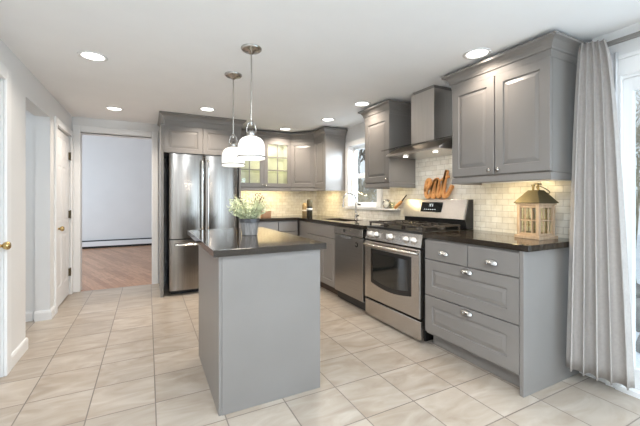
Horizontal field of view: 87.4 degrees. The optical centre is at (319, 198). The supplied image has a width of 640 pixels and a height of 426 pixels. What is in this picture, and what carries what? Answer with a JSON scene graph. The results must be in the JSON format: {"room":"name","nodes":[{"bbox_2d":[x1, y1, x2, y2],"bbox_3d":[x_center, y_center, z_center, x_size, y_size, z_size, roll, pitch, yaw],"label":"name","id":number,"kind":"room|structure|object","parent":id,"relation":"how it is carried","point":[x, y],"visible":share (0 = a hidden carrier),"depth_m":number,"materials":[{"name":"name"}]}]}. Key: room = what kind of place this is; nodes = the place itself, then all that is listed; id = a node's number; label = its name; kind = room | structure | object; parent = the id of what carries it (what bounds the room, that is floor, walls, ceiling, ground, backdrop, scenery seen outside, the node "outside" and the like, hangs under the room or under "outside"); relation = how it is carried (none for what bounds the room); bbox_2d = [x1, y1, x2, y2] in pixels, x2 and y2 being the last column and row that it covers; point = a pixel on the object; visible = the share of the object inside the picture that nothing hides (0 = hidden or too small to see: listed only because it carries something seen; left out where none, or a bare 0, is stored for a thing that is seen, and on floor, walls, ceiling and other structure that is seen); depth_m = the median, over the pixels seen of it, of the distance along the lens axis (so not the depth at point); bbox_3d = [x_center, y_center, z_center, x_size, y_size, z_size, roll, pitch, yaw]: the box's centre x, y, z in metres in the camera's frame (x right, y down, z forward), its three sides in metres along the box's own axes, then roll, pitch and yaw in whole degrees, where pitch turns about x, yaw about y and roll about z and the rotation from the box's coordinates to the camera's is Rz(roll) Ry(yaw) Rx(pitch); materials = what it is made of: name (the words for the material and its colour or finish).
{"room":"kitchen","nodes":[
{"label":"kitchen","id":0,"kind":"room"},
{"bbox_2d":[26,110,34,320],"bbox_3d":[-3.160,0.070,2.468,1.395,2.240,1.280,0,0,-27],"label":"wall","id":1,"kind":"structure","parent":0,"point":[30,118],"depth_m":3.27,"materials":[{"name":"white paint"}]},
{"bbox_2d":[11,306,54,369],"bbox_3d":[-3.072,1.143,2.559,1.434,0.095,1.260,0,0,-27],"label":"baseboard","id":2,"kind":"structure","parent":1,"relation":"attached to","point":[43,315],"depth_m":3.25,"materials":[{"name":"white paint"}]},
{"bbox_2d":[0,39,71,376],"bbox_3d":[-1.444,0.070,0.742,0.170,2.240,7.840,0,0,-27],"label":"wall","id":3,"kind":"structure","parent":0,"point":[28,93],"depth_m":2.63,"materials":[{"name":"white paint"}]},
{"bbox_2d":[0,62,10,375],"bbox_3d":[-1.926,0.152,1.888,0.020,2.075,0.970,0,0,-27],"label":"trim","id":4,"kind":"structure","parent":3,"relation":"attached to","point":[5,73],"depth_m":2.25,"materials":[{"name":"white paint"}]},
{"bbox_2d":[0,80,10,375],"bbox_3d":[-1.929,0.192,1.887,0.107,1.973,0.790,0,0,-27],"label":"door","id":5,"kind":"structure","parent":3,"relation":"in","point":[6,245],"depth_m":2.23,"materials":[{"name":"white paint"}]},
{"bbox_2d":[54,116,72,313],"bbox_3d":[-2.932,0.168,3.845,0.020,2.045,0.890,0,0,-27],"label":"trim","id":6,"kind":"structure","parent":3,"relation":"attached to","point":[57,122],"depth_m":3.50,"materials":[{"name":"white paint"}]},
{"bbox_2d":[58,129,70,305],"bbox_3d":[-2.937,0.206,3.848,0.107,1.943,0.740,0,0,-27],"label":"door","id":7,"kind":"structure","parent":3,"relation":"in","point":[64,155],"depth_m":3.90,"materials":[{"name":"white paint"}]},
{"bbox_2d":[82,135,151,240],"bbox_3d":[-3.514,-0.260,6.728,5.900,2.900,4.620,0,0,-27],"label":"wall","id":8,"kind":"structure","parent":0,"point":[116,172],"depth_m":8.33,"materials":[{"name":"white paint"}]},
{"bbox_2d":[82,238,151,248],"bbox_3d":[-4.957,1.095,8.333,3.600,0.190,0.075,0,0,-27],"label":"baseboard heater","id":9,"kind":"object","parent":8,"relation":"attached to","point":[91,244],"visible":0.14,"depth_m":8.27,"materials":[{"name":"white metal"}]},
{"bbox_2d":[72,117,166,282],"bbox_3d":[-1.635,0.070,5.118,3.730,2.240,0.120,0,0,-27],"label":"wall","id":10,"kind":"structure","parent":0,"point":[79,121],"depth_m":4.60,"materials":[{"name":"white paint"}]},
{"bbox_2d":[73,125,157,292],"bbox_3d":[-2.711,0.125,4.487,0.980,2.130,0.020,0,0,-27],"label":"trim","id":11,"kind":"structure","parent":10,"relation":"attached to","point":[77,129],"depth_m":4.36,"materials":[{"name":"white paint"}]},
{"bbox_2d":[241,140,290,187],"bbox_3d":[-0.915,-0.542,5.227,0.890,0.735,0.322,0,0,-27],"label":"upper cabinet","id":12,"kind":"object","parent":10,"relation":"attached to","point":[274,171],"visible":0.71,"depth_m":5.30,"materials":[{"name":"grey paint"}]},
{"bbox_2d":[241,191,316,215],"bbox_3d":[-0.734,0.066,5.510,1.512,0.421,0.008,0,0,-27],"label":"backsplash","id":13,"kind":"structure","parent":10,"relation":"attached to","point":[284,203],"depth_m":5.59,"materials":[{"name":"tile"}]},
{"bbox_2d":[0,0,639,133],"bbox_3d":[-0.443,-1.090,1.268,5.170,0.080,8.060,0,0,-27],"label":"ceiling","id":14,"kind":"structure","parent":0,"point":[317,59],"depth_m":2.28,"materials":[{"name":"paint"}]},
{"bbox_2d":[77,51,107,61],"bbox_3d":[-1.667,-1.046,2.460,0.190,0.007,0.190,0,0,-27],"label":"recessed light","id":15,"kind":"object","parent":14,"relation":"in","point":[89,55],"visible":1,"depth_m":2.46,"materials":[{"name":"white paint"}]},
{"bbox_2d":[105,106,123,110],"bbox_3d":[-2.388,-1.046,3.889,0.190,0.007,0.190,0,0,-27],"label":"recessed light","id":16,"kind":"object","parent":14,"relation":"in","point":[107,107],"visible":1,"depth_m":3.88,"materials":[{"name":"white"}]},
{"bbox_2d":[199,107,215,111],"bbox_3d":[-1.316,-1.046,3.911,0.190,0.007,0.190,0,0,-27],"label":"recessed light","id":17,"kind":"object","parent":14,"relation":"in","point":[209,109],"visible":1,"depth_m":3.92,"materials":[{"name":"white"}]},
{"bbox_2d":[221,71,244,166],"bbox_3d":[-0.732,-0.663,2.828,0.194,0.774,0.194,0,0,-27],"label":"pendant light","id":18,"kind":"object","parent":14,"relation":"hanging from","point":[229,155],"visible":0.91,"depth_m":2.77,"materials":[{"name":"white glass"}]},
{"bbox_2d":[229,134,237,146],"bbox_3d":[-0.732,-0.492,2.828,0.067,0.115,0.067,0,0,9],"label":"socket","id":19,"kind":"object","parent":18,"relation":"attached to","point":[233,144],"depth_m":2.81,"materials":[{"name":"silver metal"}]},
{"bbox_2d":[224,165,242,166],"bbox_3d":[-0.732,-0.282,2.828,0.177,0.004,0.177,0,0,-27],"label":"diffuser","id":20,"kind":"object","parent":18,"relation":"attached to","point":[224,165],"depth_m":2.83,"materials":[{"name":"white glass"}]},
{"bbox_2d":[237,44,265,160],"bbox_3d":[-0.478,-0.663,2.335,0.194,0.774,0.194,0,0,-27],"label":"pendant light","id":21,"kind":"object","parent":14,"relation":"hanging from","point":[251,147],"visible":1,"depth_m":2.28,"materials":[{"name":"white glass"}]},
{"bbox_2d":[246,120,256,135],"bbox_3d":[-0.478,-0.492,2.335,0.067,0.115,0.067,0,0,27],"label":"socket","id":22,"kind":"object","parent":21,"relation":"attached to","point":[248,133],"depth_m":2.32,"materials":[{"name":"silver metal"}]},
{"bbox_2d":[239,158,263,159],"bbox_3d":[-0.478,-0.282,2.335,0.177,0.004,0.177,0,0,-27],"label":"diffuser","id":23,"kind":"object","parent":21,"relation":"attached to","point":[239,158],"depth_m":2.33,"materials":[{"name":"white glass"}]},
{"bbox_2d":[321,118,334,120],"bbox_3d":[0.108,-1.046,4.418,0.190,0.007,0.190,0,0,-27],"label":"recessed light","id":24,"kind":"object","parent":14,"relation":"in","point":[322,119],"visible":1,"depth_m":4.41,"materials":[{"name":"white"}]},
{"bbox_2d":[354,101,370,105],"bbox_3d":[0.465,-1.046,3.690,0.190,0.007,0.190,0,0,-27],"label":"recessed light","id":25,"kind":"object","parent":14,"relation":"in","point":[361,103],"visible":1,"depth_m":3.67,"materials":[{"name":"white"}]},
{"bbox_2d":[463,48,491,58],"bbox_3d":[1.132,-1.046,2.414,0.190,0.007,0.190,0,0,-27],"label":"recessed light","id":26,"kind":"object","parent":14,"relation":"in","point":[476,53],"visible":1,"depth_m":2.41,"materials":[{"name":"white"}]},
{"bbox_2d":[0,245,639,425],"bbox_3d":[-1.713,1.220,3.224,5.900,0.060,12.500,0,0,-27],"label":"floor","id":27,"kind":"structure","parent":0,"point":[121,356],"depth_m":2.21,"materials":[{"name":"tile"}]},
{"bbox_2d":[166,153,236,294],"bbox_3d":[-1.617,0.318,4.558,0.826,1.745,0.815,0,0,-27],"label":"refrigerator","id":28,"kind":"object","parent":27,"relation":"on","point":[199,189],"visible":0.69,"depth_m":4.20,"materials":[{"name":"silver metal"}]},
{"bbox_2d":[157,111,246,297],"bbox_3d":[-1.629,0.071,4.580,1.048,2.238,0.820,0,0,-27],"label":"refrigerator surround","id":29,"kind":"object","parent":27,"relation":"on","point":[179,133],"visible":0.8,"depth_m":4.21,"materials":[{"name":"grey paint"}]},
{"bbox_2d":[199,245,319,415],"bbox_3d":[-0.463,0.752,2.337,0.623,0.876,0.820,0,0,-27],"label":"kitchen island","id":30,"kind":"object","parent":27,"relation":"on","point":[259,314],"visible":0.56,"depth_m":1.97,"materials":[{"name":"grey paint"}]},
{"bbox_2d":[188,227,325,257],"bbox_3d":[-0.565,0.295,2.535,0.688,0.038,1.314,0,0,-27],"label":"island countertop","id":31,"kind":"structure","parent":30,"relation":"on","point":[217,242],"depth_m":2.13,"materials":[{"name":"stone"}]},
{"bbox_2d":[228,192,271,235],"bbox_3d":[-0.544,0.108,2.584,0.332,0.337,0.414,0,0,-27],"label":"potted plant","id":32,"kind":"object","parent":31,"relation":"on","point":[247,215],"visible":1,"depth_m":2.53,"materials":[{"name":"green plant"}]},
{"bbox_2d":[258,221,277,230],"bbox_3d":[-0.999,0.752,5.023,0.565,0.876,0.611,0,0,-27],"label":"base cabinet","id":33,"kind":"object","parent":27,"relation":"on","point":[273,225],"visible":0.07,"depth_m":4.82,"materials":[{"name":"grey paint"}]},
{"bbox_2d":[278,220,297,235],"bbox_3d":[-0.608,0.752,5.224,0.305,0.876,0.611,0,0,-27],"label":"base cabinet","id":34,"kind":"object","parent":27,"relation":"on","point":[286,226],"visible":0.24,"depth_m":4.96,"materials":[{"name":"grey paint"}]},
{"bbox_2d":[297,220,307,237],"bbox_3d":[-0.120,0.752,5.307,0.601,0.876,0.910,0,0,-27],"label":"base cabinet","id":35,"kind":"object","parent":27,"relation":"on","point":[302,225],"visible":0.14,"depth_m":4.92,"materials":[{"name":"grey paint"}]},
{"bbox_2d":[307,221,337,294],"bbox_3d":[0.274,0.752,4.520,0.621,0.876,0.810,0,0,-27],"label":"base cabinet","id":36,"kind":"object","parent":27,"relation":"on","point":[321,232],"visible":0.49,"depth_m":4.24,"materials":[{"name":"grey paint"}]},
{"bbox_2d":[257,215,380,228],"bbox_3d":[-0.185,0.295,4.464,1.491,0.038,2.350,0,0,-27],"label":"countertop","id":37,"kind":"structure","parent":36,"relation":"on","point":[332,220],"depth_m":4.62,"materials":[{"name":"stone"}]},
{"bbox_2d":[260,211,271,216],"bbox_3d":[-0.847,0.231,5.237,0.148,0.088,0.118,0,0,-27],"label":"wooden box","id":38,"kind":"object","parent":37,"relation":"on","point":[267,214],"visible":0.86,"depth_m":5.19,"materials":[{"name":"brown wood"}]},
{"bbox_2d":[302,203,306,216],"bbox_3d":[-0.237,0.169,5.275,0.089,0.215,0.089,0,0,-27],"label":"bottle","id":39,"kind":"object","parent":37,"relation":"on","point":[304,205],"visible":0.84,"depth_m":5.24,"materials":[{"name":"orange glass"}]},
{"bbox_2d":[307,199,311,217],"bbox_3d":[-0.153,0.135,4.891,0.085,0.282,0.085,0,0,-27],"label":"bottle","id":40,"kind":"object","parent":37,"relation":"on","point":[309,201],"visible":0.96,"depth_m":4.85,"materials":[{"name":"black glass"}]},
{"bbox_2d":[342,192,358,219],"bbox_3d":[0.420,0.093,4.445,0.245,0.367,0.132,0,0,-27],"label":"faucet","id":41,"kind":"object","parent":37,"relation":"on","point":[356,215],"visible":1,"depth_m":4.50,"materials":[{"name":"silver metal"}]},
{"bbox_2d":[334,226,367,309],"bbox_3d":[0.570,0.756,3.874,0.604,0.868,0.590,0,0,-27],"label":"dishwasher","id":42,"kind":"object","parent":27,"relation":"on","point":[349,259],"visible":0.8,"depth_m":3.69,"materials":[{"name":"silver metal"}]},
{"bbox_2d":[362,199,472,340],"bbox_3d":[0.881,0.596,3.213,0.699,1.188,0.814,0,0,-27],"label":"gas range","id":43,"kind":"object","parent":27,"relation":"on","point":[395,258],"visible":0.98,"depth_m":3.04,"materials":[{"name":"silver metal"}]},
{"bbox_2d":[368,238,432,338],"bbox_3d":[0.935,0.720,3.245,0.570,0.860,0.806,0,0,-27],"label":"oven","id":44,"kind":"object","parent":43,"relation":"in","point":[425,335],"depth_m":2.76,"materials":[{"name":"silver metal"}]},
{"bbox_2d":[367,224,461,234],"bbox_3d":[0.880,0.272,3.216,0.495,0.043,0.784,0,0,-27],"label":"cooktop","id":45,"kind":"object","parent":43,"relation":"in","point":[402,229],"depth_m":3.00,"materials":[{"name":"metal"}]},
{"bbox_2d":[424,170,453,198],"bbox_3d":[1.179,-0.143,3.340,0.031,0.283,0.375,0,0,-27],"label":"word sign","id":46,"kind":"object","parent":43,"relation":"on","point":[436,191],"visible":1,"depth_m":3.33,"materials":[{"name":"orange wood"}]},
{"bbox_2d":[425,238,578,397],"bbox_3d":[1.298,0.752,2.497,0.648,0.876,0.805,0,0,-27],"label":"base cabinet","id":47,"kind":"object","parent":27,"relation":"on","point":[503,312],"visible":0.96,"depth_m":2.18,"materials":[{"name":"grey paint"}]},
{"bbox_2d":[423,230,568,251],"bbox_3d":[1.311,0.295,2.498,0.626,0.038,0.855,0,0,-27],"label":"countertop","id":48,"kind":"structure","parent":47,"relation":"on","point":[503,240],"depth_m":2.28,"materials":[{"name":"stone"}]},
{"bbox_2d":[514,183,558,239],"bbox_3d":[1.537,0.083,2.368,0.227,0.386,0.192,0,0,-21],"label":"lantern","id":49,"kind":"object","parent":48,"relation":"on","point":[537,199],"visible":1,"depth_m":2.31,"materials":[{"name":"brown wood"}]},
{"bbox_2d":[346,37,639,382],"bbox_3d":[1.798,0.070,2.408,0.140,2.240,7.840,0,0,-27],"label":"wall","id":50,"kind":"structure","parent":0,"point":[355,132],"depth_m":2.29,"materials":[{"name":"white paint"}]},
{"bbox_2d":[291,140,314,187],"bbox_3d":[-0.191,-0.542,5.440,0.605,0.735,0.604,0,0,-27],"label":"upper cabinet","id":51,"kind":"object","parent":50,"relation":"attached to","point":[302,152],"visible":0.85,"depth_m":5.24,"materials":[{"name":"grey paint"}]},
{"bbox_2d":[314,137,345,190],"bbox_3d":[0.146,-0.516,5.074,0.341,0.788,0.364,0,0,-27],"label":"upper cabinet","id":52,"kind":"object","parent":50,"relation":"attached to","point":[329,152],"visible":1,"depth_m":4.93,"materials":[{"name":"grey paint"}]},
{"bbox_2d":[241,187,325,190],"bbox_3d":[-0.571,-0.147,5.098,1.350,0.050,0.460,0,0,3],"label":"rail","id":53,"kind":"object","parent":52,"relation":"attached to","point":[242,188],"visible":0.77,"depth_m":5.15,"materials":[{"name":"grey paint"}]},
{"bbox_2d":[241,127,347,141],"bbox_3d":[-0.412,-0.963,5.048,1.652,0.122,0.513,0,0,4],"label":"crown molding","id":54,"kind":"structure","parent":52,"relation":"attached to","point":[322,132],"depth_m":5.10,"materials":[{"name":"grey paint"}]},
{"bbox_2d":[345,137,382,210],"bbox_3d":[0.640,-0.347,4.629,0.170,0.985,0.890,0,0,-27],"label":"window","id":55,"kind":"structure","parent":50,"relation":"in","point":[351,147],"depth_m":4.90,"materials":[{"name":"white paint"}]},
{"bbox_2d":[358,99,414,188],"bbox_3d":[0.762,-0.573,3.792,0.418,0.902,0.570,0,0,-27],"label":"upper cabinet","id":56,"kind":"object","parent":50,"relation":"attached to","point":[388,122],"visible":0.94,"depth_m":3.63,"materials":[{"name":"grey paint"}]},
{"bbox_2d":[386,85,451,159],"bbox_3d":[0.959,-0.734,3.180,0.644,0.630,0.770,0,0,-27],"label":"range hood","id":57,"kind":"object","parent":50,"relation":"attached to","point":[431,106],"visible":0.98,"depth_m":3.13,"materials":[{"name":"silver metal"}]},
{"bbox_2d":[317,155,570,237],"bbox_3d":[0.875,-0.157,4.042,0.008,0.866,4.090,0,0,-27],"label":"backsplash","id":58,"kind":"structure","parent":50,"relation":"attached to","point":[494,207],"depth_m":3.00,"materials":[{"name":"tile"}]},
{"bbox_2d":[378,208,399,209],"bbox_3d":[0.829,0.124,4.038,0.077,0.016,0.325,0,0,-27],"label":"wall ledge","id":59,"kind":"object","parent":58,"relation":"attached to","point":[378,208],"visible":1,"depth_m":4.04,"materials":[{"name":"white paint"}]},
{"bbox_2d":[382,199,390,208],"bbox_3d":[0.810,0.060,4.066,0.034,0.112,0.112,0,0,-41],"label":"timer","id":60,"kind":"object","parent":59,"relation":"on","point":[386,203],"visible":1,"depth_m":4.05,"materials":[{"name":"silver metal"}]},
{"bbox_2d":[394,195,406,208],"bbox_3d":[0.924,0.035,3.857,0.041,0.168,0.179,0,0,-35],"label":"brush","id":61,"kind":"object","parent":59,"relation":"on","point":[399,203],"visible":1,"depth_m":3.86,"materials":[{"name":"brown wood"}]},
{"bbox_2d":[441,30,585,184],"bbox_3d":[1.413,-0.573,2.525,0.418,0.902,0.890,0,0,-27],"label":"upper cabinet","id":62,"kind":"object","parent":50,"relation":"attached to","point":[513,109],"visible":0.94,"depth_m":2.30,"materials":[{"name":"grey paint"}]},
{"bbox_2d":[592,22,639,41],"bbox_3d":[2.658,-1.025,0.545,0.034,0.050,3.740,0,0,-27],"label":"trim","id":63,"kind":"structure","parent":50,"relation":"attached to","point":[633,28],"depth_m":2.08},
{"bbox_2d":[605,50,639,398],"bbox_3d":[2.445,0.150,1.116,0.170,2.080,2.430,0,0,-27],"label":"door","id":64,"kind":"structure","parent":50,"relation":"in","point":[628,63],"depth_m":2.08,"materials":[{"name":"white paint"}]},
{"bbox_2d":[607,31,639,46],"bbox_3d":[2.367,-0.971,1.065,0.074,0.022,2.530,0,0,-27],"label":"rail","id":65,"kind":"object","parent":50,"relation":"attached to","point":[636,34],"visible":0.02,"depth_m":2.03,"materials":[{"name":"grey paint"}]},
{"bbox_2d":[566,39,634,390],"bbox_3d":[1.703,0.077,2.038,0.288,2.126,0.209,0,0,6],"label":"curtain","id":66,"kind":"object","parent":65,"relation":"hanging from","point":[599,342],"visible":1,"depth_m":2.06,"materials":[{"name":"grey fabric"}]},
{"label":"outside","id":67,"kind":"structure","parent":0,"visible":0},
{"bbox_2d":[636,235,639,367],"bbox_3d":[7.209,1.475,6.516,13.220,0.330,23.000,0,0,-27],"label":"snow","id":68,"kind":"object","parent":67,"point":[638,236],"depth_m":6.18,"materials":[{"name":"white snow"}]},
{"bbox_2d":[358,149,364,196],"bbox_3d":[2.245,-1.741,16.125,3.270,6.132,5.914,0,0,9],"label":"bare tree","id":69,"kind":"object","parent":68,"relation":"on","point":[360,151],"visible":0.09,"depth_m":16.34,"materials":[{"name":"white plant"}]},
{"bbox_2d":[358,171,376,201],"bbox_3d":[1.363,0.195,10.832,2.331,2.275,2.898,0,0,13],"label":"dry bush","id":70,"kind":"object","parent":68,"relation":"on","point":[371,192],"visible":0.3,"depth_m":10.46,"materials":[{"name":"grey plant"}]},
{"bbox_2d":[358,192,376,201],"bbox_3d":[0.842,0.522,7.638,2.131,1.615,1.737,0,0,31],"label":"dry bush","id":71,"kind":"object","parent":68,"relation":"on","point":[367,192],"visible":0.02,"depth_m":7.36,"materials":[{"name":"beige plant"}]},
{"bbox_2d":[358,181,376,201],"bbox_3d":[2.163,-0.191,14.069,4.852,3.052,3.244,0,0,-27],"label":"dry bush","id":72,"kind":"object","parent":68,"relation":"on","point":[359,181],"visible":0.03,"depth_m":13.74,"materials":[{"name":"beige plant"}]},
{"bbox_2d":[636,91,639,282],"bbox_3d":[4.250,-0.234,4.854,2.161,3.119,3.263,0,0,33],"label":"bare tree","id":73,"kind":"object","parent":68,"relation":"on","point":[638,115],"visible":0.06,"depth_m":4.79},
{"bbox_2d":[636,93,639,244],"bbox_3d":[8.841,-1.260,8.052,3.504,5.167,4.706,0,0,35],"label":"bare tree","id":74,"kind":"object","parent":68,"relation":"on","point":[636,93],"visible":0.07,"depth_m":8.88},
{"bbox_2d":[636,309,639,331],"bbox_3d":[3.353,1.260,3.367,0.466,0.298,0.457,0,0,-27],"label":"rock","id":75,"kind":"object","parent":68,"relation":"on","point":[638,310],"visible":0.24,"depth_m":3.32,"materials":[{"name":"grey stone"}]},
{"bbox_2d":[636,334,639,352],"bbox_3d":[2.956,1.249,2.811,0.501,0.325,0.484,0,0,-27],"label":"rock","id":76,"kind":"object","parent":68,"relation":"on","point":[638,338],"visible":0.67,"depth_m":2.88,"materials":[{"name":"grey stone"}]},
{"bbox_2d":[636,294,639,309],"bbox_3d":[3.763,1.263,3.936,0.457,0.288,0.442,0,0,-27],"label":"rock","id":77,"kind":"object","parent":68,"relation":"on","point":[637,296],"visible":0.2,"depth_m":3.83,"materials":[{"name":"grey stone"}]},
{"bbox_2d":[636,283,639,294],"bbox_3d":[4.182,1.259,4.470,0.465,0.303,0.461,0,0,-27],"label":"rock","id":78,"kind":"object","parent":68,"relation":"on","point":[637,284],"visible":0.08,"depth_m":4.35,"materials":[{"name":"grey stone"}]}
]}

